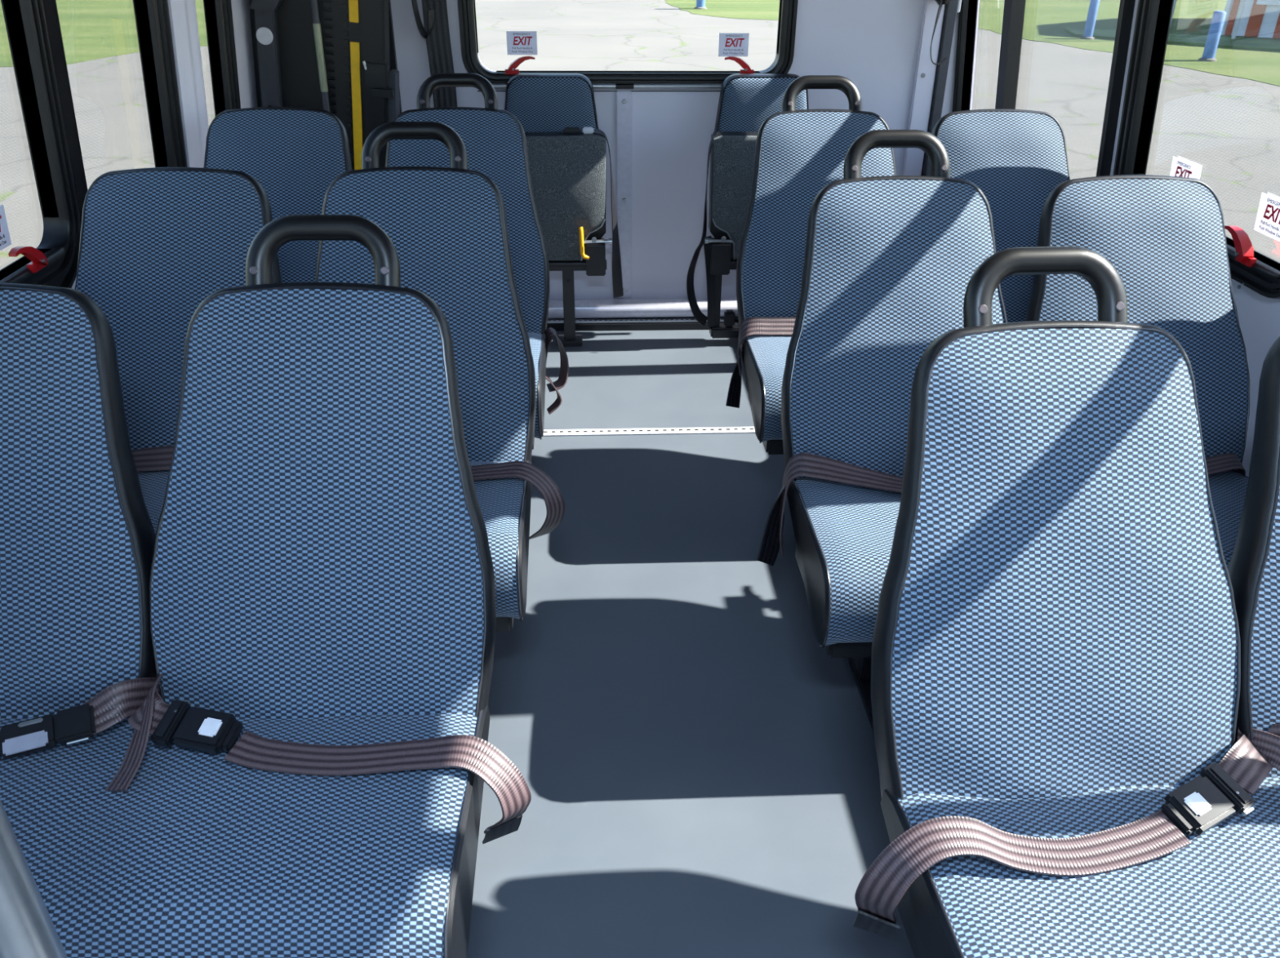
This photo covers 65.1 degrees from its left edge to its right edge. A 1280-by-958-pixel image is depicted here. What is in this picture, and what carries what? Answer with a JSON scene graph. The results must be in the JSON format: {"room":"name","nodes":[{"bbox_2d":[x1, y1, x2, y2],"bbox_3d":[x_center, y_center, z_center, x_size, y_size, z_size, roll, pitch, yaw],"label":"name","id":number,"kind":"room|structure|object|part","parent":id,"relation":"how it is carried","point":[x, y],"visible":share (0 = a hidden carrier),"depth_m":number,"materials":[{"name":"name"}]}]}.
{"room":"vehicle interior","nodes":[
{"label":"vehicle interior","id":0,"kind":"room"},
{"bbox_2d":[0,0,257,288],"bbox_3d":[-1.143,-0.146,1.034,0.215,2.060,5.550,-1,29,-2],"label":"wall","id":1,"kind":"structure","parent":0,"point":[240,8],"depth_m":2.94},
{"bbox_2d":[0,0,80,288],"bbox_3d":[-1.133,-0.755,1.532,0.157,1.185,0.781,-1,29,-2],"label":"window","id":2,"kind":"structure","parent":1,"relation":"in","point":[61,233],"depth_m":1.98,"materials":[{"name":"black metal"}]},
{"bbox_2d":[0,204,11,250],"bbox_3d":[-1.192,-0.455,1.846,0.007,0.076,0.105,-1,29,-2],"label":"sticker","id":3,"kind":"object","parent":2,"relation":"attached to","point":[5,239],"visible":1,"depth_m":1.88,"materials":[{"name":"white paper"}]},
{"bbox_2d":[8,246,48,272],"bbox_3d":[-1.164,-0.421,1.913,0.026,0.059,0.107,-1,29,-2],"label":"handle","id":4,"kind":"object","parent":2,"relation":"attached to","point":[39,260],"depth_m":1.92,"materials":[{"name":"red plastic"}]},
{"bbox_2d":[42,0,187,225],"bbox_3d":[-1.170,-1.096,2.180,0.158,1.165,0.583,-1,29,-2],"label":"window","id":5,"kind":"structure","parent":1,"relation":"in","point":[159,24],"depth_m":2.46,"materials":[{"name":"black rubber"}]},
{"bbox_2d":[167,0,208,168],"bbox_3d":[-1.171,-1.256,2.528,0.138,1.135,0.170,-1,29,-2],"label":"wall pillar","id":6,"kind":"structure","parent":1,"relation":"attached to","point":[182,13],"depth_m":2.63,"materials":[{"name":"grey plastic"}]},
{"bbox_2d":[203,0,240,116],"bbox_3d":[-1.198,-1.404,2.729,0.158,1.165,0.313,-1,29,-2],"label":"window","id":7,"kind":"structure","parent":1,"relation":"in","point":[224,14],"depth_m":2.94,"materials":[{"name":"black rubber"}]},
{"bbox_2d":[390,0,979,319],"bbox_3d":[-0.056,-1.518,3.536,2.689,2.020,0.050,-1,29,-2],"label":"wall","id":8,"kind":"structure","parent":0,"point":[873,44],"depth_m":3.63,"materials":[{"name":"grey plastic"}]},
{"bbox_2d":[388,0,402,113],"bbox_3d":[-0.862,-1.485,3.466,0.028,2.020,0.030,-1,29,-2],"label":"trim","id":9,"kind":"structure","parent":8,"relation":"attached to","point":[393,58],"depth_m":3.45,"materials":[{"name":"black paint"}]},
{"bbox_2d":[411,0,457,107],"bbox_3d":[-0.704,-1.593,3.375,0.125,1.001,0.041,-1,29,-2],"label":"belt","id":10,"kind":"object","parent":8,"relation":"hanging from","point":[436,33],"visible":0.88,"depth_m":3.43,"materials":[{"name":"black fabric"}]},
{"bbox_2d":[477,90,719,91],"bbox_3d":[-0.031,-1.052,3.768,1.100,0.780,0.003,-1,29,-2],"label":"trim","id":11,"kind":"structure","parent":8,"relation":"attached to","point":[477,91],"depth_m":3.58,"materials":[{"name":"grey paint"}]},
{"bbox_2d":[616,90,632,299],"bbox_3d":[-0.059,-1.024,3.775,0.057,0.825,0.016,-1,29,-2],"label":"trim","id":12,"kind":"structure","parent":8,"relation":"attached to","point":[624,98],"depth_m":3.73,"materials":[{"name":"metal"}]},
{"bbox_2d":[457,0,798,88],"bbox_3d":[-0.037,-1.823,3.351,1.170,0.975,0.079,-1,29,-2],"label":"window","id":13,"kind":"structure","parent":8,"relation":"in","point":[466,8],"depth_m":3.54,"materials":[{"name":"black rubber"}]},
{"bbox_2d":[505,56,535,74],"bbox_3d":[-0.418,-1.443,3.495,0.107,0.059,0.026,-1,29,-2],"label":"handle","id":14,"kind":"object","parent":13,"relation":"attached to","point":[511,69],"depth_m":3.49,"materials":[{"name":"red plastic"}]},
{"bbox_2d":[506,31,537,54],"bbox_3d":[-0.412,-1.522,3.499,0.105,0.076,0.001,-1,29,-2],"label":"sticker","id":15,"kind":"object","parent":13,"relation":"attached to","point":[518,42],"visible":1,"depth_m":3.50,"materials":[{"name":"white paper"}]},
{"bbox_2d":[718,32,749,56],"bbox_3d":[0.330,-1.531,3.533,0.105,0.076,0.001,-1,29,-2],"label":"sticker","id":16,"kind":"object","parent":13,"relation":"attached to","point":[730,44],"visible":1,"depth_m":3.53,"materials":[{"name":"white paper"}]},
{"bbox_2d":[724,56,754,73],"bbox_3d":[0.349,-1.456,3.528,0.107,0.059,0.026,-1,29,-2],"label":"handle","id":17,"kind":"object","parent":13,"relation":"attached to","point":[747,69],"depth_m":3.52,"materials":[{"name":"red plastic"}]},
{"bbox_2d":[546,318,723,323],"bbox_3d":[-0.181,-0.619,3.929,1.100,0.007,0.022,-1,29,-2],"label":"trim","id":18,"kind":"structure","parent":8,"relation":"attached to","point":[721,319],"depth_m":3.93,"materials":[{"name":"metal"}]},
{"bbox_2d":[547,297,737,318],"bbox_3d":[-0.032,-0.671,3.938,2.300,0.072,0.072,-1,29,-2],"label":"baseboard","id":19,"kind":"structure","parent":8,"relation":"attached to","point":[631,308],"depth_m":3.91,"materials":[{"name":"silver metal"}]},
{"bbox_2d":[902,0,945,176],"bbox_3d":[1.022,-1.517,3.551,0.070,2.020,0.024,-1,29,-2],"label":"wall pillar","id":20,"kind":"structure","parent":8,"relation":"attached to","point":[925,73],"depth_m":3.59,"materials":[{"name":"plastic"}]},
{"bbox_2d":[920,0,958,176],"bbox_3d":[1.079,-1.517,3.550,0.037,2.020,0.030,-1,29,-2],"label":"trim","id":21,"kind":"structure","parent":8,"relation":"attached to","point":[950,8],"depth_m":3.57,"materials":[{"name":"grey paint"}]},
{"bbox_2d":[929,0,961,65],"bbox_3d":[1.044,-1.604,3.448,0.094,0.327,0.076,-1,29,-2],"label":"belt","id":22,"kind":"object","parent":8,"relation":"attached to","point":[940,2],"visible":1,"depth_m":3.42,"materials":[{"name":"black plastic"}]},
{"bbox_2d":[466,329,915,957],"bbox_3d":[0.062,0.746,1.627,2.680,0.060,5.600,-1,29,-2],"label":"floor","id":23,"kind":"structure","parent":0,"point":[700,774],"depth_m":2.05,"materials":[{"name":"grey plastic"}]},
{"bbox_2d":[0,800,67,957],"bbox_3d":[-0.416,0.138,0.578,0.090,2.020,0.090,-1,29,-2],"label":"pole","id":24,"kind":"object","parent":23,"relation":"on","point":[27,928],"visible":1,"depth_m":0.65,"materials":[{"name":"metal"}]},
{"bbox_2d":[0,214,531,957],"bbox_3d":[-0.636,0.265,1.334,0.987,1.057,0.705,0,29,-1],"label":"seat","id":25,"kind":"object","parent":23,"relation":"on","point":[255,724],"visible":0.98,"depth_m":1.33,"materials":[{"name":"blue fabric"}]},
{"bbox_3d":[-0.897,0.053,1.343,0.448,0.543,0.290,0,29,-1],"label":"backrest","id":26,"kind":"part","parent":25,"relation":"part of","materials":[{"name":"blue fabric"}]},
{"bbox_3d":[-0.606,0.316,1.296,0.025,0.035,0.061,6,30,10],"label":"latch plate","id":27,"kind":"part","parent":25,"relation":"part of","materials":[{"name":"black plastic"}]},
{"bbox_2d":[0,713,478,957],"bbox_3d":[-0.663,0.459,1.262,0.894,0.166,0.387,0,29,-1],"label":"cushion","id":28,"kind":"object","parent":25,"relation":"on","point":[311,835],"depth_m":1.17,"materials":[{"name":"blue fabric"}]},
{"bbox_3d":[-0.435,0.052,1.352,0.448,0.543,0.290,0,29,-1],"label":"backrest","id":29,"kind":"part","parent":25,"relation":"part of","materials":[{"name":"blue fabric"}]},
{"bbox_3d":[-0.437,-0.289,1.381,0.211,0.135,0.089,0,29,-1],"label":"grab handle","id":30,"kind":"part","parent":25,"relation":"part of","materials":[{"name":"black plastic"}]},
{"bbox_3d":[-0.213,0.461,1.274,0.006,0.157,0.387,0,29,-1],"label":"panel","id":31,"kind":"part","parent":25,"relation":"part of","materials":[{"name":"black plastic"}]},
{"bbox_2d":[74,121,564,632],"bbox_3d":[-0.643,-0.086,1.958,0.987,1.057,0.705,-1,29,-2],"label":"seat","id":32,"kind":"object","parent":23,"relation":"on","point":[156,242],"visible":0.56,"depth_m":1.95,"materials":[{"name":"blue fabric"}]},
{"bbox_3d":[-0.907,-0.293,1.961,0.448,0.543,0.290,-1,29,-2],"label":"backrest","id":33,"kind":"part","parent":32,"relation":"part of","materials":[{"name":"blue fabric"}]},
{"bbox_2d":[137,461,524,619],"bbox_3d":[-0.666,0.109,1.886,0.894,0.166,0.387,-1,29,-2],"label":"cushion","id":34,"kind":"object","parent":32,"relation":"on","point":[499,487],"depth_m":1.82,"materials":[{"name":"blue fabric"}]},
{"bbox_3d":[-0.452,-0.642,2.010,0.211,0.135,0.089,-1,29,-2],"label":"grab handle","id":35,"kind":"part","parent":32,"relation":"part of","materials":[{"name":"black plastic"}]},
{"bbox_3d":[-0.445,-0.301,1.981,0.448,0.543,0.290,-1,29,-2],"label":"backrest","id":36,"kind":"part","parent":32,"relation":"part of","materials":[{"name":"blue fabric"}]},
{"bbox_3d":[-0.667,0.135,1.939,0.854,0.150,0.370,-1,29,-2],"label":"seat frame","id":37,"kind":"part","parent":32,"relation":"part of","materials":[{"name":"black paint"}]},
{"bbox_3d":[-0.216,0.105,1.908,0.006,0.157,0.387,-1,29,-2],"label":"panel","id":38,"kind":"part","parent":32,"relation":"part of","materials":[{"name":"black plastic"}]},
{"bbox_2d":[248,0,399,169],"bbox_3d":[-1.047,-1.271,3.266,0.604,1.884,0.177,1,29,2],"label":"lift","id":39,"kind":"object","parent":23,"relation":"on","point":[332,56],"visible":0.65,"depth_m":3.17,"materials":[{"name":"grey paint"}]},
{"bbox_3d":[-1.237,-1.313,3.296,0.040,1.850,0.080,4,29,-5],"label":"post","id":40,"kind":"part","parent":39,"relation":"part of","materials":[{"name":"black metal"}]},
{"bbox_3d":[-1.218,-0.967,3.388,0.060,1.165,0.060,4,29,-5],"label":"post","id":41,"kind":"part","parent":39,"relation":"part of","materials":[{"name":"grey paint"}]},
{"bbox_3d":[-1.078,-1.231,3.287,0.185,1.750,0.070,4,29,-5],"label":"panel","id":42,"kind":"part","parent":39,"relation":"part of","materials":[{"name":"black metal"}]},
{"bbox_3d":[-1.008,-1.238,3.201,0.037,0.662,0.023,-1,29,-2],"label":"handrail","id":43,"kind":"part","parent":39,"relation":"part of","materials":[{"name":"metal"}]},
{"bbox_3d":[-0.853,-0.892,3.501,0.025,1.000,0.090,4,29,-5],"label":"plate","id":44,"kind":"part","parent":39,"relation":"part of","materials":[{"name":"grey paint"}]},
{"bbox_2d":[204,72,568,449],"bbox_3d":[-0.676,-0.434,2.579,0.977,1.057,0.705,-1,29,-2],"label":"seat","id":45,"kind":"object","parent":23,"relation":"on","point":[295,154],"visible":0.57,"depth_m":2.58,"materials":[{"name":"blue fabric"}]},
{"bbox_3d":[-0.934,-0.642,2.583,0.448,0.543,0.290,-1,29,-2],"label":"backrest","id":46,"kind":"part","parent":45,"relation":"part of","materials":[{"name":"blue fabric"}]},
{"bbox_3d":[-0.480,-0.990,2.631,0.211,0.135,0.089,-1,29,-2],"label":"grab handle","id":47,"kind":"part","parent":45,"relation":"part of","materials":[{"name":"black plastic"}]},
{"bbox_3d":[-0.473,-0.650,2.603,0.448,0.543,0.290,-1,29,-2],"label":"backrest","id":48,"kind":"part","parent":45,"relation":"part of","materials":[{"name":"blue fabric"}]},
{"bbox_2d":[527,332,542,438],"bbox_3d":[-0.693,-0.240,2.507,0.894,0.166,0.387,-1,29,-2],"label":"cushion","id":49,"kind":"object","parent":45,"relation":"on","point":[535,339],"depth_m":2.41,"materials":[{"name":"blue fabric"}]},
{"bbox_3d":[-0.244,-0.243,2.529,0.006,0.157,0.387,-1,29,-2],"label":"panel","id":50,"kind":"part","parent":45,"relation":"part of","materials":[{"name":"black plastic"}]},
{"bbox_2d":[504,73,623,346],"bbox_3d":[-0.282,-0.946,3.616,0.441,0.941,0.242,-1,29,-2],"label":"seat","id":51,"kind":"object","parent":23,"relation":"on","point":[556,113],"visible":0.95,"depth_m":3.48,"materials":[{"name":"blue fabric"}]},
{"bbox_3d":[-0.312,-1.271,3.486,0.336,0.235,0.036,-1,29,-2],"label":"backrest","id":52,"kind":"part","parent":51,"relation":"part of","materials":[{"name":"blue fabric"}]},
{"bbox_2d":[524,132,606,259],"bbox_3d":[-0.308,-0.998,3.546,0.380,0.436,0.087,-1,29,-2],"label":"cushion","id":53,"kind":"object","parent":51,"relation":"on","point":[569,191],"depth_m":3.48,"materials":[{"name":"grey fabric"}]},
{"bbox_3d":[-0.266,-0.652,3.747,0.095,0.300,0.090,-1,29,-2],"label":"leg","id":54,"kind":"part","parent":51,"relation":"part of","materials":[{"name":"black paint"}]},
{"bbox_3d":[-0.199,-0.837,3.557,0.038,0.120,0.021,-1,29,-2],"label":"release lever","id":55,"kind":"part","parent":51,"relation":"part of","materials":[{"name":"yellow plastic"}]},
{"bbox_3d":[-0.168,-0.851,3.570,0.091,0.151,0.007,0,29,0],"label":"edge trim","id":56,"kind":"part","parent":51,"relation":"part of","materials":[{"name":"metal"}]},
{"bbox_2d":[546,319,738,330],"bbox_3d":[-0.031,-0.606,3.946,2.300,0.030,0.040,-1,29,-2],"label":"trim","id":57,"kind":"structure","parent":23,"relation":"attached to","point":[684,325],"depth_m":3.93,"materials":[{"name":"black paint"}]},
{"bbox_2d":[542,426,755,436],"bbox_3d":[0.011,-0.150,3.156,2.100,0.007,0.036,-1,29,-2],"label":"trim","id":58,"kind":"structure","parent":23,"relation":"attached to","point":[728,429],"depth_m":3.15,"materials":[{"name":"metal"}]},
{"bbox_2d":[686,73,808,341],"bbox_3d":[0.397,-0.957,3.645,0.460,0.941,0.242,-1,29,-2],"label":"seat","id":59,"kind":"object","parent":23,"relation":"on","point":[746,100],"visible":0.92,"depth_m":3.51,"materials":[{"name":"blue fabric"}]},
{"bbox_3d":[0.299,-0.859,3.590,0.091,0.151,0.007,-2,29,-5],"label":"edge trim","id":60,"kind":"part","parent":59,"relation":"part of","materials":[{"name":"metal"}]},
{"bbox_3d":[0.362,-0.652,3.757,0.190,0.300,0.070,-1,29,-2],"label":"leg","id":61,"kind":"part","parent":59,"relation":"part of","materials":[{"name":"black paint"}]},
{"bbox_2d":[708,131,757,258],"bbox_3d":[0.437,-1.010,3.579,0.380,0.436,0.087,-1,29,-2],"label":"cushion","id":62,"kind":"object","parent":59,"relation":"on","point":[731,172],"depth_m":3.50,"materials":[{"name":"grey fabric"}]},
{"bbox_3d":[0.437,-1.283,3.518,0.336,0.235,0.036,-1,29,-2],"label":"backrest","id":63,"kind":"part","parent":59,"relation":"part of","materials":[{"name":"blue fabric"}]},
{"bbox_2d":[725,75,1070,454],"bbox_3d":[0.706,-0.440,2.609,0.962,1.057,0.705,-1,29,-2],"label":"seat","id":64,"kind":"object","parent":23,"relation":"on","point":[1016,157],"visible":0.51,"depth_m":2.60,"materials":[{"name":"blue fabric"}]},
{"bbox_3d":[0.279,-0.235,2.521,0.006,0.157,0.387,-1,29,-2],"label":"panel","id":65,"kind":"part","parent":64,"relation":"part of","materials":[{"name":"black plastic"}]},
{"bbox_3d":[0.727,-0.220,2.592,0.854,0.150,0.370,-1,29,-2],"label":"seat frame","id":66,"kind":"part","parent":64,"relation":"part of","materials":[{"name":"black paint"}]},
{"bbox_2d":[746,334,791,441],"bbox_3d":[0.729,-0.246,2.539,0.894,0.166,0.387,-1,29,-2],"label":"cushion","id":67,"kind":"object","parent":64,"relation":"on","point":[766,354],"depth_m":2.41,"materials":[{"name":"blue fabric"}]},
{"bbox_3d":[0.488,-0.648,2.614,0.448,0.543,0.290,-1,29,-2],"label":"backrest","id":68,"kind":"part","parent":64,"relation":"part of","materials":[{"name":"blue fabric"}]},
{"bbox_3d":[0.481,-0.989,2.643,0.211,0.135,0.089,-1,29,-2],"label":"grab handle","id":69,"kind":"part","parent":64,"relation":"part of","materials":[{"name":"black plastic"}]},
{"bbox_3d":[0.949,-0.656,2.634,0.448,0.543,0.290,-1,29,-2],"label":"backrest","id":70,"kind":"part","parent":64,"relation":"part of","materials":[{"name":"blue fabric"}]},
{"bbox_2d":[756,129,1249,733],"bbox_3d":[0.718,-0.062,1.935,0.988,1.057,0.705,-1,29,-2],"label":"seat","id":71,"kind":"object","parent":23,"relation":"on","point":[891,261],"visible":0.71,"depth_m":1.93,"materials":[{"name":"blue fabric"}]},
{"bbox_3d":[0.304,0.143,1.847,0.006,0.157,0.387,-1,29,-2],"label":"panel","id":72,"kind":"part","parent":71,"relation":"part of","materials":[{"name":"black plastic"}]},
{"bbox_3d":[0.751,0.158,1.918,0.854,0.150,0.370,-1,29,-2],"label":"seat frame","id":73,"kind":"part","parent":71,"relation":"part of","materials":[{"name":"black paint"}]},
{"bbox_3d":[0.505,-0.611,1.969,0.211,0.135,0.089,-1,29,-2],"label":"grab handle","id":74,"kind":"part","parent":71,"relation":"part of","materials":[{"name":"black plastic"}]},
{"bbox_3d":[0.512,-0.270,1.940,0.448,0.543,0.290,-1,29,-2],"label":"backrest","id":75,"kind":"part","parent":71,"relation":"part of","materials":[{"name":"blue fabric"}]},
{"bbox_2d":[794,471,1248,646],"bbox_3d":[0.753,0.132,1.865,0.894,0.166,0.387,-1,29,-2],"label":"cushion","id":76,"kind":"object","parent":71,"relation":"on","point":[844,531],"depth_m":1.77,"materials":[{"name":"blue fabric"}]},
{"bbox_3d":[0.974,-0.278,1.960,0.448,0.543,0.290,-1,29,-2],"label":"backrest","id":77,"kind":"part","parent":71,"relation":"part of","materials":[{"name":"blue fabric"}]},
{"bbox_2d":[853,246,1279,957],"bbox_3d":[0.739,0.326,1.243,0.985,1.057,0.705,-2,29,-4],"label":"seat","id":78,"kind":"object","parent":23,"relation":"on","point":[1075,691],"visible":1,"depth_m":1.22,"materials":[{"name":"blue fabric"}]},
{"bbox_3d":[0.775,0.546,1.228,0.854,0.150,0.370,-2,29,-4],"label":"seat frame","id":79,"kind":"part","parent":78,"relation":"part of","materials":[{"name":"black paint"}]},
{"bbox_3d":[0.329,0.538,1.143,0.006,0.157,0.387,-2,29,-4],"label":"panel","id":80,"kind":"part","parent":78,"relation":"part of","materials":[{"name":"black plastic"}]},
{"bbox_3d":[0.514,-0.219,1.270,0.211,0.135,0.089,-2,29,-4],"label":"grab handle","id":81,"kind":"part","parent":78,"relation":"part of","materials":[{"name":"black plastic"}]},
{"bbox_3d":[0.528,0.121,1.242,0.448,0.543,0.290,-2,29,-4],"label":"backrest","id":82,"kind":"part","parent":78,"relation":"part of","materials":[{"name":"blue fabric"}]},
{"bbox_2d":[897,776,1279,957],"bbox_3d":[0.778,0.519,1.174,0.894,0.166,0.387,-2,29,-4],"label":"cushion","id":83,"kind":"object","parent":78,"relation":"on","point":[1088,875],"depth_m":1.13,"materials":[{"name":"blue fabric"}]},
{"bbox_3d":[0.708,0.372,1.208,0.025,0.034,0.061,-15,33,-25],"label":"latch plate","id":84,"kind":"part","parent":78,"relation":"part of","materials":[{"name":"black plastic"}]},
{"bbox_3d":[0.988,0.106,1.276,0.448,0.543,0.290,-2,29,-4],"label":"backrest","id":85,"kind":"part","parent":78,"relation":"part of","materials":[{"name":"blue fabric"}]},
{"bbox_2d":[960,0,1279,477],"bbox_3d":[1.288,-0.186,1.140,0.215,2.060,5.550,-1,29,-2],"label":"wall","id":86,"kind":"structure","parent":0,"point":[1259,315],"depth_m":2.09,"materials":[{"name":"plastic"}]},
{"bbox_2d":[951,0,1135,176],"bbox_3d":[1.155,-1.460,2.903,0.160,1.165,1.200,-1,29,-2],"label":"window","id":87,"kind":"structure","parent":86,"relation":"in","point":[1014,10],"depth_m":3.09,"materials":[{"name":"black rubber"}]},
{"bbox_2d":[1112,0,1279,298],"bbox_3d":[1.200,-0.975,1.970,0.153,1.107,0.775,-1,29,-2],"label":"window","id":88,"kind":"structure","parent":86,"relation":"in","point":[1261,277],"depth_m":2.36,"materials":[{"name":"black metal"}]},
{"bbox_2d":[1169,155,1197,178],"bbox_3d":[1.238,-0.689,2.290,0.007,0.076,0.105,-1,29,-2],"label":"sticker","id":89,"kind":"object","parent":88,"relation":"attached to","point":[1180,167],"visible":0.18,"depth_m":2.28,"materials":[{"name":"white paper"}]},
{"bbox_2d":[1224,226,1257,266],"bbox_3d":[1.223,-0.479,2.050,0.026,0.059,0.107,-1,29,-2],"label":"handle","id":90,"kind":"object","parent":88,"relation":"attached to","point":[1244,249],"depth_m":2.03,"materials":[{"name":"red plastic"}]},
{"bbox_2d":[1253,192,1279,241],"bbox_3d":[1.255,-0.517,1.985,0.007,0.076,0.105,-1,29,-2],"label":"sticker","id":91,"kind":"object","parent":88,"relation":"attached to","point":[1267,223],"visible":1,"depth_m":2.00,"materials":[{"name":"white paper"}]},
{"label":"outside","id":92,"kind":"structure","parent":0,"visible":0},
{"bbox_2d":[0,0,1279,270],"bbox_3d":[-1.848,-17.576,35.955,180.000,0.001,200.000,-1,29,-2],"label":"ground","id":93,"kind":"structure","parent":92,"point":[1228,127],"depth_m":15.02,"materials":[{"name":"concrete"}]},
{"bbox_2d":[0,0,207,66],"bbox_3d":[-49.791,-26.340,50.900,83.800,0.007,159.000,-1,29,-2],"label":"grass verge","id":94,"kind":"structure","parent":93,"relation":"on","point":[91,29],"depth_m":22.22,"materials":[{"name":"green plant"}]},
{"bbox_2d":[665,0,1279,86],"bbox_3d":[42.938,-25.415,50.557,87.000,0.007,169.000,-1,29,-2],"label":"grass verge","id":95,"kind":"structure","parent":93,"relation":"on","point":[1044,20],"depth_m":25.43,"materials":[{"name":"green plant"}]},
{"bbox_2d":[693,0,706,8],"bbox_3d":[1.726,-13.864,28.240,0.375,1.100,0.375,-1,29,-2],"label":"bollard","id":96,"kind":"object","parent":95,"relation":"on","point":[700,4],"visible":1,"depth_m":28.37,"materials":[{"name":"blue metal"}]},
{"bbox_3d":[1.726,-13.864,28.240,0.250,1.100,0.250,-1,29,-2],"label":"post","id":97,"kind":"part","parent":96,"relation":"part of","materials":[{"name":"blue metal"}]},
{"bbox_2d":[1080,0,1099,39],"bbox_3d":[9.803,-9.998,21.766,0.285,0.800,0.285,-1,29,-2],"label":"bollard","id":98,"kind":"object","parent":95,"relation":"on","point":[1094,4],"visible":1,"depth_m":21.72,"materials":[{"name":"blue metal"}]},
{"bbox_2d":[1063,26,1279,51],"bbox_3d":[14.549,-8.466,19.878,12.761,0.040,1.855,23,36,34],"label":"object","id":99,"kind":"structure","parent":95,"relation":"on","point":[1200,40],"depth_m":21.44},
{"bbox_2d":[1231,0,1245,39],"bbox_3d":[12.925,-11.334,20.836,0.080,4.000,0.076,-1,29,-2],"label":"metal pole","id":100,"kind":"object","parent":99,"relation":"on","point":[1242,2],"visible":1,"depth_m":21.61,"materials":[{"name":"white metal"}]},
{"bbox_2d":[1169,0,1176,26],"bbox_3d":[12.816,-12.667,23.297,0.060,4.000,0.057,-1,29,-2],"label":"metal pole","id":101,"kind":"object","parent":95,"relation":"on","point":[1175,1],"visible":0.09,"depth_m":24.06,"materials":[{"name":"grey metal"}]},
{"bbox_2d":[1198,10,1226,61],"bbox_3d":[10.577,-8.168,18.472,0.315,0.840,0.315,-1,29,-2],"label":"bollard","id":102,"kind":"object","parent":95,"relation":"on","point":[1219,16],"visible":1,"depth_m":18.41,"materials":[{"name":"blue metal"}]},
{"bbox_2d":[1220,0,1279,38],"bbox_3d":[18.689,-11.907,21.309,9.600,4.700,6.800,23,36,34],"label":"shed","id":103,"kind":"object","parent":95,"relation":"on","point":[1260,18],"visible":0.95,"depth_m":22.44,"materials":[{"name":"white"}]},
{"bbox_3d":[13.428,-11.577,22.077,0.130,3.300,0.030,23,36,34],"label":"siding panel","id":104,"kind":"part","parent":103,"relation":"part of","materials":[{"name":"white metal"}]},
{"bbox_3d":[13.794,-11.423,21.807,0.270,3.300,0.030,23,36,34],"label":"siding panel","id":105,"kind":"part","parent":103,"relation":"part of","materials":[{"name":"white metal"}]},
{"bbox_3d":[14.286,-11.215,21.444,0.420,3.300,0.030,23,36,34],"label":"siding panel","id":106,"kind":"part","parent":103,"relation":"part of","materials":[{"name":"metal"}]}
]}

